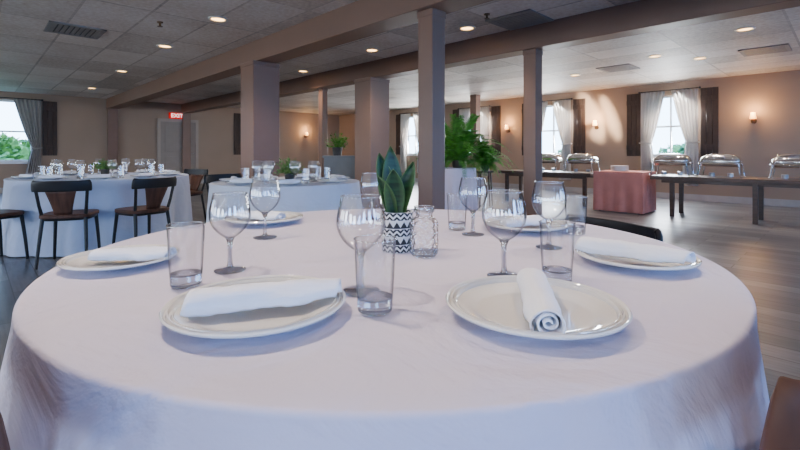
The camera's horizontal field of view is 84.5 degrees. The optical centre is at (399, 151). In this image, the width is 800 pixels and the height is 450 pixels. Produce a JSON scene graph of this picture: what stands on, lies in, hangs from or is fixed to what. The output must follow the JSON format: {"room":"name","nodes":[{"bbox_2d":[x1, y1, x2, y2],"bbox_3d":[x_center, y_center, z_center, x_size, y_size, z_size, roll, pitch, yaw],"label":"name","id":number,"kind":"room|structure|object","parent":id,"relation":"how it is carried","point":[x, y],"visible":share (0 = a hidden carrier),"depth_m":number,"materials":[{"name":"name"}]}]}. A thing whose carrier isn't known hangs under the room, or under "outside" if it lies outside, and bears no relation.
{"room":"event hall","nodes":[
{"label":"event hall","id":0,"kind":"room"},
{"bbox_2d":[0,91,338,187],"bbox_3d":[-9.081,-0.255,12.451,18.000,2.600,0.202,0,0,-44],"label":"wall","id":1,"kind":"structure","parent":0,"point":[81,121],"depth_m":13.48,"materials":[{"name":"beige paint"}]},
{"bbox_2d":[0,99,31,163],"bbox_3d":[-10.285,-0.525,11.191,1.600,1.660,0.200,0,0,-44],"label":"window","id":2,"kind":"structure","parent":1,"relation":"in","point":[1,100],"depth_m":11.39,"materials":[{"name":"white paint"}]},
{"bbox_2d":[0,97,42,100],"bbox_3d":[-10.069,-1.385,11.248,1.490,0.060,0.140,0,0,-44],"label":"curtain rod","id":3,"kind":"object","parent":1,"relation":"attached to","point":[0,97],"visible":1,"depth_m":11.44,"materials":[{"name":"black metal"}]},
{"bbox_2d":[13,99,41,173],"bbox_3d":[-9.722,-0.313,11.505,0.144,2.116,0.585,0,0,41],"label":"curtain","id":4,"kind":"object","parent":3,"relation":"hanging from","point":[29,111],"visible":0.94,"depth_m":11.58,"materials":[{"name":"fabric"}]},
{"bbox_2d":[42,101,56,155],"bbox_3d":[-9.466,-0.635,11.897,0.310,1.460,0.045,0,0,-44],"label":"window shutter","id":5,"kind":"object","parent":1,"relation":"attached to","point":[49,109],"visible":1,"depth_m":11.88,"materials":[{"name":"brown wood"}]},
{"bbox_2d":[107,108,117,169],"bbox_3d":[-8.413,-0.110,12.880,0.240,2.310,0.120,0,0,-44],"label":"column","id":6,"kind":"structure","parent":1,"relation":"attached to","point":[112,114],"depth_m":12.83,"materials":[{"name":"beige paint"}]},
{"bbox_2d":[161,121,194,172],"bbox_3d":[-7.121,0.035,14.156,1.058,2.000,0.102,0,0,-44],"label":"door","id":7,"kind":"structure","parent":1,"relation":"in","point":[171,132],"depth_m":14.06,"materials":[{"name":"beige paint"}]},
{"bbox_2d":[157,118,198,171],"bbox_3d":[-7.139,-0.005,14.174,1.238,2.100,0.050,0,0,-44],"label":"trim","id":8,"kind":"structure","parent":1,"relation":"attached to","point":[159,120],"depth_m":13.99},
{"bbox_2d":[182,113,190,182],"bbox_3d":[-6.950,-0.110,14.310,0.240,2.310,0.120,0,0,-44],"label":"trim","id":9,"kind":"structure","parent":1,"relation":"attached to","point":[186,117],"depth_m":14.26,"materials":[{"name":"beige paint"}]},
{"bbox_2d":[234,113,240,154],"bbox_3d":[-5.717,-0.635,15.561,0.310,1.460,0.045,0,0,-44],"label":"window shutter","id":10,"kind":"object","parent":1,"relation":"attached to","point":[237,116],"visible":0.73,"depth_m":15.53,"materials":[{"name":"brown wood"}]},
{"bbox_2d":[106,0,493,108],"bbox_3d":[-1.466,-1.410,5.771,0.302,0.290,20.000,0,0,-44],"label":"ceiling beam","id":11,"kind":"structure","parent":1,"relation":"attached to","point":[359,19],"depth_m":5.28,"materials":[{"name":"beige paint"}]},
{"bbox_2d":[182,0,799,112],"bbox_3d":[-0.003,-1.410,7.201,0.261,0.290,20.000,0,0,-44],"label":"ceiling beam","id":12,"kind":"structure","parent":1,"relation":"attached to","point":[641,16],"depth_m":5.18,"materials":[{"name":"beige paint"}]},
{"bbox_2d":[0,0,799,114],"bbox_3d":[-2.022,-1.630,5.228,18.400,0.150,20.400,0,0,-44],"label":"ceiling","id":13,"kind":"structure","parent":0,"point":[32,59],"depth_m":6.61,"materials":[{"name":"tile"}]},
{"bbox_2d":[43,20,106,38],"bbox_3d":[-4.142,-1.547,5.608,0.580,0.016,0.580,0,0,-44],"label":"ceiling vent","id":14,"kind":"object","parent":13,"relation":"in","point":[51,26],"visible":1,"depth_m":5.59,"materials":[{"name":"black metal"}]},
{"bbox_2d":[208,16,227,21],"bbox_3d":[-2.128,-1.549,5.144,0.220,0.012,0.220,0,0,0],"label":"recessed light","id":15,"kind":"object","parent":13,"relation":"in","point":[212,18],"visible":1,"depth_m":5.13,"materials":[{"name":"white paint"}]},
{"bbox_2d":[485,9,553,30],"bbox_3d":[1.414,-1.547,5.183,0.580,0.016,0.580,0,0,-44],"label":"ceiling vent","id":16,"kind":"object","parent":13,"relation":"in","point":[529,17],"visible":0.99,"depth_m":5.15,"materials":[{"name":"black metal"}]},
{"bbox_2d":[596,64,639,72],"bbox_3d":[4.036,-1.547,8.145,0.580,0.016,0.580,0,0,-44],"label":"ceiling vent","id":17,"kind":"object","parent":13,"relation":"in","point":[624,67],"visible":1,"depth_m":8.13,"materials":[{"name":"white metal"}]},
{"bbox_2d":[738,43,791,56],"bbox_3d":[5.564,-1.547,6.708,0.580,0.016,0.580,0,0,-44],"label":"ceiling vent","id":18,"kind":"object","parent":13,"relation":"in","point":[782,47],"visible":1,"depth_m":6.69,"materials":[{"name":"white metal"}]},
{"bbox_2d":[0,182,799,400],"bbox_3d":[-2.022,1.095,5.228,18.000,0.100,20.000,0,0,-44],"label":"floor","id":19,"kind":"structure","parent":0,"point":[764,256],"depth_m":4.76,"materials":[{"name":"brown wood"}]},
{"bbox_2d":[0,412,9,449],"bbox_3d":[-0.476,0.641,0.705,0.472,0.811,0.499,0,0,35],"label":"bistro chair","id":20,"kind":"object","parent":19,"relation":"on","point":[4,443],"visible":0.07,"depth_m":0.43,"materials":[{"name":"brown wood"}]},
{"bbox_2d":[0,209,28,258],"bbox_3d":[-3.884,0.649,4.131,0.463,0.795,0.489,0,0,18],"label":"bistro chair","id":21,"kind":"object","parent":19,"relation":"on","point":[4,213],"visible":1,"depth_m":4.27,"materials":[{"name":"black metal"}]},
{"bbox_2d":[31,179,100,269],"bbox_3d":[-3.118,0.649,4.144,0.463,0.795,0.489,0,0,-20],"label":"bistro chair","id":22,"kind":"object","parent":19,"relation":"on","point":[60,195],"visible":0.99,"depth_m":3.98,"materials":[{"name":"black metal"}]},
{"bbox_2d":[112,176,176,243],"bbox_3d":[-2.607,0.649,4.493,0.489,0.795,0.463,0,0,29],"label":"bistro chair","id":23,"kind":"object","parent":19,"relation":"on","point":[155,188],"visible":0.98,"depth_m":4.39,"materials":[{"name":"black metal"}]},
{"bbox_2d":[184,169,207,222],"bbox_3d":[-3.104,0.649,6.393,0.463,0.795,0.489,0,0,20],"label":"bistro chair","id":24,"kind":"object","parent":19,"relation":"on","point":[196,175],"visible":0.62,"depth_m":6.54,"materials":[{"name":"wood"}]},
{"bbox_2d":[204,173,241,193],"bbox_3d":[-1.909,0.649,4.979,0.489,0.795,0.463,0,0,40],"label":"bistro chair","id":25,"kind":"object","parent":19,"relation":"on","point":[215,177],"visible":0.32,"depth_m":5.06,"materials":[{"name":"black metal"}]},
{"bbox_2d":[240,60,279,177],"bbox_3d":[-2.015,-0.110,6.334,0.430,2.310,0.430,0,0,-44],"label":"column","id":26,"kind":"structure","parent":19,"relation":"on","point":[259,79],"depth_m":6.19,"materials":[{"name":"brown paint"}]},
{"bbox_2d":[318,88,327,176],"bbox_3d":[-1.534,-0.110,8.769,0.160,2.310,0.160,0,0,-44],"label":"column","id":27,"kind":"structure","parent":19,"relation":"on","point":[322,91],"depth_m":8.72,"materials":[{"name":"brown paint"}]},
{"bbox_2d":[322,156,354,178],"bbox_3d":[-1.150,0.557,8.450,0.640,0.975,0.470,0,0,-6],"label":"base cabinet","id":28,"kind":"object","parent":19,"relation":"on","point":[338,165],"visible":0.41,"depth_m":8.24,"materials":[{"name":"grey wood"}]},
{"bbox_2d":[325,133,348,155],"bbox_3d":[-1.220,-0.170,8.463,0.505,0.478,0.482,0,0,-22],"label":"potted plant","id":29,"kind":"object","parent":28,"relation":"on","point":[337,149],"visible":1,"depth_m":8.39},
{"bbox_2d":[354,77,389,208],"bbox_3d":[-0.490,-0.110,7.700,0.460,2.310,0.460,0,0,-44],"label":"column","id":30,"kind":"structure","parent":19,"relation":"on","point":[371,93],"depth_m":7.52,"materials":[{"name":"beige paint"}]},
{"bbox_2d":[417,8,445,209],"bbox_3d":[0.285,-0.110,3.980,0.205,2.310,0.205,0,0,-44],"label":"column","id":31,"kind":"structure","parent":19,"relation":"on","point":[431,22],"depth_m":3.92,"materials":[{"name":"brown paint"}]},
{"bbox_2d":[470,94,480,188],"bbox_3d":[2.050,-0.255,12.000,0.230,2.600,0.230,0,0,-44],"label":"column","id":32,"kind":"structure","parent":19,"relation":"on","point":[474,99],"depth_m":11.92,"materials":[{"name":"brown paint"}]},
{"bbox_2d":[476,170,493,207],"bbox_3d":[1.600,0.701,8.300,0.340,0.691,0.340,0,0,0],"label":"plant stand","id":33,"kind":"object","parent":19,"relation":"on","point":[488,172],"visible":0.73,"depth_m":8.20,"materials":[{"name":"brown wood"}]},
{"bbox_2d":[464,139,517,176],"bbox_3d":[1.583,0.130,8.285,1.146,0.827,1.207,0,0,-37],"label":"potted fern","id":34,"kind":"object","parent":33,"relation":"on","point":[486,160],"visible":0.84,"depth_m":8.16,"materials":[{"name":"plant"}]},
{"bbox_2d":[523,49,542,215],"bbox_3d":[1.660,-0.110,5.500,0.200,2.310,0.200,0,0,-44],"label":"column","id":35,"kind":"structure","parent":19,"relation":"on","point":[532,58],"depth_m":5.44,"materials":[{"name":"brown paint"}]},
{"bbox_2d":[498,169,593,208],"bbox_3d":[3.044,0.718,8.947,0.758,0.655,1.940,0,0,-44],"label":"buffet table","id":36,"kind":"object","parent":19,"relation":"on","point":[583,175],"visible":0.62,"depth_m":8.56,"materials":[{"name":"brown wood"}]},
{"bbox_2d":[542,153,564,171],"bbox_3d":[3.015,0.206,8.970,0.396,0.364,0.594,0,0,-44],"label":"chafing dish","id":37,"kind":"object","parent":36,"relation":"on","point":[546,157],"visible":0.73,"depth_m":8.80,"materials":[{"name":"metal"}]},
{"bbox_2d":[563,153,599,172],"bbox_3d":[3.502,0.206,8.472,0.396,0.364,0.594,0,0,-44],"label":"chafing dish","id":38,"kind":"object","parent":36,"relation":"on","point":[578,158],"visible":1,"depth_m":8.35,"materials":[{"name":"metal"}]},
{"bbox_2d":[565,214,662,241],"bbox_3d":[0.671,0.659,1.676,0.477,0.775,0.451,0,0,-25],"label":"bistro chair","id":39,"kind":"object","parent":19,"relation":"on","point":[647,231],"visible":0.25,"depth_m":1.74,"materials":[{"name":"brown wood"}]},
{"bbox_2d":[650,174,799,223],"bbox_3d":[6.008,0.718,5.915,0.758,0.655,4.580,0,0,-44],"label":"buffet table","id":40,"kind":"object","parent":19,"relation":"on","point":[758,184],"visible":0.98,"depth_m":6.73,"materials":[{"name":"brown wood"}]},
{"bbox_2d":[649,153,693,175],"bbox_3d":[4.564,0.206,7.385,0.396,0.364,0.594,0,0,-44],"label":"chafing dish","id":41,"kind":"object","parent":40,"relation":"on","point":[669,159],"visible":1,"depth_m":7.27,"materials":[{"name":"metal"}]},
{"bbox_2d":[696,154,746,177],"bbox_3d":[5.035,0.206,6.903,0.396,0.364,0.594,0,0,-44],"label":"chafing dish","id":42,"kind":"object","parent":40,"relation":"on","point":[721,160],"visible":1,"depth_m":6.79,"materials":[{"name":"metal"}]},
{"bbox_2d":[767,154,799,178],"bbox_3d":[5.648,0.206,6.276,0.396,0.364,0.594,0,0,-44],"label":"chafing dish","id":43,"kind":"object","parent":40,"relation":"on","point":[785,160],"visible":1,"depth_m":6.25,"materials":[{"name":"metal"}]},
{"bbox_2d":[759,376,799,449],"bbox_3d":[0.457,0.641,0.740,0.472,0.811,0.499,0,0,-39],"label":"bistro chair","id":44,"kind":"object","parent":19,"relation":"on","point":[781,430],"visible":0.37,"depth_m":0.45,"materials":[{"name":"brown wood"}]},
{"bbox_2d":[339,70,799,199],"bbox_3d":[4.416,-0.255,11.660,0.202,2.600,20.200,0,0,-44],"label":"wall","id":45,"kind":"structure","parent":0,"point":[774,97],"depth_m":9.41,"materials":[{"name":"beige paint"}]},
{"bbox_2d":[396,114,400,154],"bbox_3d":[-0.036,-0.635,16.033,0.045,1.460,0.310,0,0,-44],"label":"window shutter","id":46,"kind":"object","parent":45,"relation":"attached to","point":[398,117],"visible":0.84,"depth_m":16.04,"materials":[{"name":"brown wood"}]},
{"bbox_2d":[406,116,417,155],"bbox_3d":[0.526,-0.570,15.548,0.170,1.410,0.960,0,0,-44],"label":"window","id":47,"kind":"structure","parent":45,"relation":"in","point":[408,136],"depth_m":15.69,"materials":[{"name":"white paint"}]},
{"bbox_2d":[491,106,500,154],"bbox_3d":[2.850,-0.635,13.080,0.045,1.460,0.310,0,0,-44],"label":"window shutter","id":48,"kind":"object","parent":45,"relation":"attached to","point":[495,110],"visible":0.87,"depth_m":13.06,"materials":[{"name":"brown wood"}]},
{"bbox_2d":[542,105,560,155],"bbox_3d":[4.125,-0.570,11.865,0.170,1.410,0.960,0,0,-44],"label":"window","id":49,"kind":"structure","parent":45,"relation":"in","point":[553,130],"depth_m":11.89,"materials":[{"name":"white paint"}]},
{"bbox_2d":[573,98,585,153],"bbox_3d":[4.598,-0.635,11.292,0.045,1.460,0.310,0,0,-44],"label":"window shutter","id":50,"kind":"object","parent":45,"relation":"attached to","point":[579,105],"visible":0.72,"depth_m":11.28,"materials":[{"name":"brown wood"}]},
{"bbox_2d":[415,178,799,206],"bbox_3d":[4.408,0.980,11.511,0.029,0.130,20.000,0,0,-44],"label":"baseboard","id":51,"kind":"structure","parent":45,"relation":"attached to","point":[728,199],"depth_m":9.42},
{"bbox_2d":[627,93,640,155],"bbox_3d":[5.506,-0.635,10.362,0.045,1.460,0.310,0,0,-44],"label":"window shutter","id":52,"kind":"object","parent":45,"relation":"attached to","point":[633,100],"visible":0.98,"depth_m":10.35,"materials":[{"name":"brown wood"}]},
{"bbox_2d":[653,95,679,156],"bbox_3d":[6.068,-0.570,9.876,0.170,1.410,0.960,0,0,-44],"label":"window","id":53,"kind":"structure","parent":45,"relation":"in","point":[668,96],"depth_m":9.90,"materials":[{"name":"white paint"}]},
{"bbox_2d":[638,86,700,93],"bbox_3d":[5.988,-1.370,9.798,0.155,0.050,1.230,0,0,-44],"label":"curtain rod","id":54,"kind":"object","parent":45,"relation":"attached to","point":[699,87],"visible":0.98,"depth_m":9.73,"materials":[{"name":"black metal"}]},
{"bbox_2d":[639,91,664,170],"bbox_3d":[5.713,-0.315,9.980,0.144,2.080,0.524,0,0,-39],"label":"curtain","id":55,"kind":"object","parent":54,"relation":"hanging from","point":[651,103],"visible":0.79,"depth_m":10.03,"materials":[{"name":"fabric"}]},
{"bbox_2d":[671,88,699,185],"bbox_3d":[6.164,-0.315,9.519,0.524,2.080,0.144,0,0,40],"label":"curtain","id":56,"kind":"object","parent":54,"relation":"hanging from","point":[685,101],"visible":0.84,"depth_m":9.47,"materials":[{"name":"fabric"}]},
{"bbox_2d":[700,87,717,155],"bbox_3d":[6.541,-0.635,9.303,0.045,1.460,0.310,0,0,-44],"label":"window shutter","id":57,"kind":"object","parent":45,"relation":"attached to","point":[709,96],"visible":0.79,"depth_m":9.29,"materials":[{"name":"brown wood"}]},
{"bbox_3d":[4.045,-1.370,11.786,0.155,0.050,1.230,0,0,-44],"label":"curtain rod","id":58,"kind":"object","parent":45,"relation":"attached to","visible":0},
{"bbox_2d":[542,102,547,130],"bbox_3d":[3.770,-0.315,11.969,0.144,2.080,0.524,0,0,-39],"label":"curtain","id":59,"kind":"object","parent":58,"relation":"hanging from","point":[544,104],"visible":0.13,"depth_m":11.88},
{"bbox_2d":[552,100,571,179],"bbox_3d":[4.221,-0.315,11.507,0.524,2.080,0.144,0,0,40],"label":"curtain","id":60,"kind":"object","parent":58,"relation":"hanging from","point":[562,108],"visible":0.88,"depth_m":11.46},
{"bbox_3d":[2.298,-1.370,13.574,0.155,0.050,1.230,0,0,-44],"label":"curtain rod","id":61,"kind":"object","parent":45,"relation":"attached to","visible":0},
{"bbox_2d":[459,108,469,166],"bbox_3d":[2.023,-0.315,13.757,0.144,2.080,0.524,0,0,-39],"label":"curtain","id":62,"kind":"object","parent":61,"relation":"hanging from","point":[465,112],"visible":0.13,"depth_m":13.74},
{"bbox_2d":[480,107,489,175],"bbox_3d":[2.474,-0.315,13.295,0.524,2.080,0.144,0,0,40],"label":"curtain","id":63,"kind":"object","parent":61,"relation":"hanging from","point":[484,111],"visible":0.44,"depth_m":13.22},
{"bbox_3d":[0.445,-1.370,15.469,0.155,0.050,1.230,0,0,-44],"label":"curtain rod","id":64,"kind":"object","parent":45,"relation":"attached to","visible":0},
{"bbox_2d":[399,114,409,171],"bbox_3d":[0.171,-0.315,15.652,0.144,2.080,0.524,0,0,-39],"label":"curtain","id":65,"kind":"object","parent":64,"relation":"hanging from","point":[405,118],"visible":0.98,"depth_m":15.69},
{"bbox_2d":[413,113,417,172],"bbox_3d":[0.622,-0.315,15.191,0.524,2.080,0.144,0,0,40],"label":"curtain","id":66,"kind":"object","parent":64,"relation":"hanging from","point":[415,115],"visible":0.26,"depth_m":15.23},
{"label":"outside","id":67,"kind":"structure","parent":0,"visible":0},
{"bbox_3d":[0.000,1.245,10.000,90.000,0.100,90.000,0,0,0],"label":"ground","id":68,"kind":"structure","parent":67,"visible":0},
{"bbox_2d":[0,132,30,159],"bbox_3d":[-13.794,0.293,14.687,3.306,1.983,3.405,0,0,0],"label":"tree","id":69,"kind":"object","parent":68,"relation":"on","point":[11,148],"visible":0.42,"depth_m":14.58,"materials":[{"name":"green plant"}]},
{"bbox_2d":[658,143,685,153],"bbox_3d":[8.958,0.355,12.578,2.825,1.773,2.924,0,0,5],"label":"tree","id":70,"kind":"object","parent":68,"relation":"on","point":[676,148],"visible":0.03,"depth_m":12.88,"materials":[{"name":"plant"}]},
{"bbox_3d":[-0.028,0.667,1.350,1.696,0.756,1.696,0,0,0],"label":"round table","id":71,"kind":"object","parent":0,"visible":0},
{"bbox_2d":[0,209,769,449],"bbox_3d":[-0.019,0.659,1.357,1.961,0.748,1.970,0,0,0],"label":"tablecloth","id":72,"kind":"object","parent":71,"relation":"on","point":[90,362],"visible":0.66,"depth_m":0.62,"materials":[{"name":"fabric"}]},
{"bbox_2d":[56,244,179,270],"bbox_3d":[-0.705,0.272,1.115,0.263,0.023,0.263,0,0,21],"label":"dinner plate","id":73,"kind":"object","parent":72,"relation":"on","point":[78,261],"visible":0.7,"depth_m":1.08,"materials":[{"name":"beige ceramic"}]},
{"bbox_2d":[87,246,176,260],"bbox_3d":[-0.670,0.253,1.101,0.196,0.031,0.054,0,0,-6],"label":"rolled napkin","id":74,"kind":"object","parent":73,"relation":"on","point":[148,253],"visible":0.99,"depth_m":1.08,"materials":[{"name":"fabric"}]},
{"bbox_2d":[166,221,205,288],"bbox_3d":[-0.455,0.218,0.936,0.077,0.131,0.077,0,0,0],"label":"water tumbler","id":75,"kind":"object","parent":72,"relation":"on","point":[184,278],"visible":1,"depth_m":0.92,"materials":[{"name":"clear glass"}]},
{"bbox_2d":[208,192,250,274],"bbox_3d":[-0.407,0.191,1.054,0.095,0.186,0.095,0,0,-21],"label":"wine glass","id":76,"kind":"object","parent":72,"relation":"on","point":[230,268],"visible":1,"depth_m":1.05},
{"bbox_2d":[208,192,250,237],"bbox_3d":[-0.407,0.152,1.054,0.095,0.108,0.095,0,0,0],"label":"bowl","id":77,"kind":"object","parent":76,"relation":"on","point":[217,192],"depth_m":1.04,"materials":[{"name":"clear glass"}]},
{"bbox_2d":[159,275,345,338],"bbox_3d":[-0.249,0.271,0.772,0.306,0.026,0.306,0,0,-26],"label":"dinner plate","id":78,"kind":"object","parent":72,"relation":"on","point":[259,322],"visible":0.7,"depth_m":0.72,"materials":[{"name":"beige ceramic"}]},
{"bbox_2d":[180,278,341,316],"bbox_3d":[-0.231,0.246,0.764,0.268,0.039,0.064,0,0,-18],"label":"rolled napkin","id":79,"kind":"object","parent":78,"relation":"on","point":[209,301],"visible":1,"depth_m":0.74,"materials":[{"name":"fabric"}]},
{"bbox_2d":[224,211,302,225],"bbox_3d":[-0.545,0.271,1.770,0.306,0.026,0.306,0,0,-26],"label":"dinner plate","id":80,"kind":"object","parent":72,"relation":"on","point":[290,216],"visible":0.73,"depth_m":1.75,"materials":[{"name":"beige ceramic"}]},
{"bbox_2d":[235,211,285,220],"bbox_3d":[-0.562,0.251,1.755,0.218,0.034,0.060,0,0,20],"label":"rolled napkin","id":81,"kind":"object","parent":80,"relation":"on","point":[272,215],"visible":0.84,"depth_m":1.74,"materials":[{"name":"fabric"}]},
{"bbox_2d":[249,178,280,239],"bbox_3d":[-0.447,0.186,1.458,0.100,0.195,0.100,0,0,-25],"label":"wine glass","id":82,"kind":"object","parent":72,"relation":"on","point":[265,236],"visible":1,"depth_m":1.45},
{"bbox_2d":[249,178,280,212],"bbox_3d":[-0.447,0.145,1.458,0.100,0.113,0.100,0,0,0],"label":"bowl","id":83,"kind":"object","parent":82,"relation":"on","point":[254,178],"depth_m":1.45,"materials":[{"name":"clear glass"}]},
{"bbox_2d":[336,194,384,296],"bbox_3d":[-0.079,0.186,0.896,0.100,0.195,0.100,0,0,38],"label":"wine glass","id":84,"kind":"object","parent":72,"relation":"on","point":[350,291],"visible":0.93,"depth_m":0.89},
{"bbox_2d":[336,194,384,251],"bbox_3d":[-0.079,0.145,0.896,0.100,0.113,0.100,0,0,0],"label":"bowl","id":85,"kind":"object","parent":84,"relation":"on","point":[357,250],"depth_m":0.88,"materials":[{"name":"clear glass"}]},
{"bbox_2d":[360,172,380,219],"bbox_3d":[-0.119,0.186,1.872,0.100,0.195,0.100,0,0,-20],"label":"wine glass","id":86,"kind":"object","parent":72,"relation":"on","point":[371,217],"visible":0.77,"depth_m":1.86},
{"bbox_2d":[353,234,396,316],"bbox_3d":[-0.044,0.218,0.784,0.077,0.131,0.077,0,0,0],"label":"water tumbler","id":87,"kind":"object","parent":72,"relation":"on","point":[375,303],"visible":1,"depth_m":0.77,"materials":[{"name":"clear glass"}]},
{"bbox_2d":[376,146,414,253],"bbox_3d":[-0.011,0.134,1.268,0.100,0.301,0.094,0,0,36],"label":"potted plant","id":88,"kind":"object","parent":72,"relation":"on","point":[395,189],"visible":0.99,"depth_m":1.25,"materials":[{"name":"green plant"}]},
{"bbox_2d":[409,205,438,257],"bbox_3d":[0.066,0.216,1.206,0.080,0.135,0.082,0,0,0],"label":"glass jar","id":89,"kind":"object","parent":72,"relation":"on","point":[418,253],"visible":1,"depth_m":1.19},
{"bbox_2d":[447,193,467,230],"bbox_3d":[0.208,0.218,1.608,0.077,0.131,0.077,0,0,0],"label":"water tumbler","id":90,"kind":"object","parent":72,"relation":"on","point":[453,225],"visible":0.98,"depth_m":1.59,"materials":[{"name":"clear glass"}]},
{"bbox_2d":[458,177,487,236],"bbox_3d":[0.251,0.186,1.511,0.100,0.195,0.100,0,0,-36],"label":"wine glass","id":91,"kind":"object","parent":72,"relation":"on","point":[472,233],"visible":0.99,"depth_m":1.50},
{"bbox_2d":[458,177,487,210],"bbox_3d":[0.251,0.145,1.511,0.100,0.113,0.100,0,0,0],"label":"bowl","id":92,"kind":"object","parent":91,"relation":"on","point":[461,177],"depth_m":1.50,"materials":[{"name":"clear glass"}]},
{"bbox_2d":[482,189,526,275],"bbox_3d":[0.237,0.186,1.003,0.100,0.195,0.100,0,0,-44],"label":"wine glass","id":93,"kind":"object","parent":72,"relation":"on","point":[503,242],"visible":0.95,"depth_m":1.00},
{"bbox_2d":[482,189,526,240],"bbox_3d":[0.237,0.145,1.003,0.100,0.113,0.100,0,0,0],"label":"bowl","id":94,"kind":"object","parent":93,"relation":"on","point":[520,191],"depth_m":0.99,"materials":[{"name":"clear glass"}]},
{"bbox_2d":[484,216,569,232],"bbox_3d":[0.465,0.271,1.620,0.306,0.026,0.306,0,0,-26],"label":"dinner plate","id":95,"kind":"object","parent":72,"relation":"on","point":[494,221],"visible":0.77,"depth_m":1.61,"materials":[{"name":"beige ceramic"}]},
{"bbox_2d":[499,215,545,227],"bbox_3d":[0.452,0.251,1.605,0.218,0.034,0.060,0,0,-30],"label":"rolled napkin","id":96,"kind":"object","parent":95,"relation":"on","point":[533,220],"visible":0.9,"depth_m":1.58,"materials":[{"name":"fabric"}]},
{"bbox_2d":[445,275,632,339],"bbox_3d":[0.233,0.271,0.768,0.306,0.026,0.306,0,0,26],"label":"dinner plate","id":97,"kind":"object","parent":72,"relation":"on","point":[495,303],"visible":0.88,"depth_m":0.76,"materials":[{"name":"beige ceramic"}]},
{"bbox_2d":[517,267,565,332],"bbox_3d":[0.237,0.248,0.755,0.058,0.044,0.252,0,0,11],"label":"rolled napkin","id":98,"kind":"object","parent":97,"relation":"on","point":[540,304],"visible":1,"depth_m":0.69,"materials":[{"name":"fabric"}]},
{"bbox_2d":[531,181,566,249],"bbox_3d":[0.442,0.186,1.306,0.100,0.195,0.100,0,0,-4],"label":"wine glass","id":99,"kind":"object","parent":72,"relation":"on","point":[548,246],"visible":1,"depth_m":1.30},
{"bbox_2d":[531,181,566,219],"bbox_3d":[0.442,0.145,1.306,0.100,0.113,0.100,0,0,0],"label":"bowl","id":100,"kind":"object","parent":99,"relation":"on","point":[535,181],"depth_m":1.29,"materials":[{"name":"clear glass"}]},
{"bbox_2d":[539,219,575,281],"bbox_3d":[0.344,0.218,0.965,0.077,0.131,0.077,0,0,0],"label":"water tumbler","id":101,"kind":"object","parent":72,"relation":"on","point":[551,271],"visible":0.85,"depth_m":0.95,"materials":[{"name":"clear glass"}]},
{"bbox_2d":[564,195,587,234],"bbox_3d":[0.612,0.218,1.529,0.077,0.131,0.077,0,0,0],"label":"water tumbler","id":102,"kind":"object","parent":72,"relation":"on","point":[579,229],"visible":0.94,"depth_m":1.51,"materials":[{"name":"clear glass"}]},
{"bbox_2d":[575,249,701,270],"bbox_3d":[0.600,0.272,1.125,0.284,0.025,0.284,0,0,26],"label":"dinner plate","id":103,"kind":"object","parent":72,"relation":"on","point":[623,262],"visible":0.55,"depth_m":1.07,"materials":[{"name":"beige ceramic"}]},
{"bbox_2d":[575,236,695,263],"bbox_3d":[0.582,0.246,1.107,0.062,0.040,0.266,0,0,-45],"label":"rolled napkin","id":104,"kind":"object","parent":103,"relation":"on","point":[617,248],"visible":1,"depth_m":1.08,"materials":[{"name":"fabric"}]},
{"bbox_3d":[-3.520,0.667,5.250,1.752,0.756,1.752,0,0,0],"label":"round table","id":105,"kind":"object","parent":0,"visible":0},
{"bbox_2d":[1,172,192,256],"bbox_3d":[-3.523,0.659,5.250,1.889,0.748,1.858,0,0,0],"label":"tablecloth","id":106,"kind":"object","parent":105,"relation":"on","point":[106,195],"visible":0.6,"depth_m":4.48,"materials":[{"name":"fabric"}]},
{"bbox_2d":[89,158,120,173],"bbox_3d":[-3.523,0.176,5.246,0.284,0.215,0.301,0,0,0],"label":"centerpiece","id":107,"kind":"object","parent":106,"relation":"on","point":[104,169],"visible":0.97,"depth_m":5.23},
{"bbox_3d":[-1.100,0.667,4.300,1.352,0.756,1.352,0,0,0],"label":"round table","id":108,"kind":"object","parent":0,"visible":0},
{"bbox_2d":[206,177,361,222],"bbox_3d":[-1.100,0.659,4.288,1.520,0.748,1.524,0,0,0],"label":"tablecloth","id":109,"kind":"object","parent":108,"relation":"on","point":[311,196],"visible":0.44,"depth_m":3.71,"materials":[{"name":"white fabric"}]},
{"bbox_2d":[274,158,305,179],"bbox_3d":[-1.080,0.163,4.296,0.296,0.242,0.308,0,0,24],"label":"centerpiece","id":110,"kind":"object","parent":109,"relation":"on","point":[294,168],"visible":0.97,"depth_m":4.27},
{"bbox_2d":[317,179,346,182],"bbox_3d":[-0.630,0.272,4.103,0.281,0.024,0.281,0,0,-19],"label":"dinner plate","id":111,"kind":"object","parent":109,"relation":"on","point":[320,180],"visible":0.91,"depth_m":4.05,"materials":[{"name":"beige ceramic"}]},
{"bbox_3d":[0.980,0.667,7.900,0.712,0.756,0.712,0,0,0],"label":"round table","id":112,"kind":"object","parent":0,"visible":0},
{"bbox_2d":[445,167,477,210],"bbox_3d":[0.978,0.659,7.895,0.838,0.748,0.836,0,0,0],"label":"tablecloth","id":113,"kind":"object","parent":112,"relation":"on","point":[453,176],"visible":0.53,"depth_m":7.54,"materials":[{"name":"fabric"}]},
{"bbox_2d":[408,114,511,186],"bbox_3d":[1.074,-0.010,7.922,1.968,1.311,1.670,0,0,38],"label":"potted fern","id":114,"kind":"object","parent":113,"relation":"on","point":[459,141],"visible":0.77,"depth_m":7.67,"materials":[{"name":"plant"}]},
{"bbox_2d":[452,160,463,167],"bbox_3d":[1.040,0.214,7.900,0.240,0.140,0.240,0,0,0],"label":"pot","id":115,"kind":"object","parent":114,"relation":"on","point":[455,163],"depth_m":7.81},
{"bbox_3d":[3.993,0.695,7.833,0.640,0.700,0.760,0,0,-44],"label":"serving table","id":116,"kind":"object","parent":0,"visible":0},
{"bbox_2d":[593,170,655,213],"bbox_3d":[3.993,0.685,7.834,0.731,0.690,0.858,0,0,-44],"label":"tablecloth","id":117,"kind":"object","parent":116,"relation":"on","point":[617,191],"visible":1,"depth_m":7.56,"materials":[{"name":"pink fabric"}]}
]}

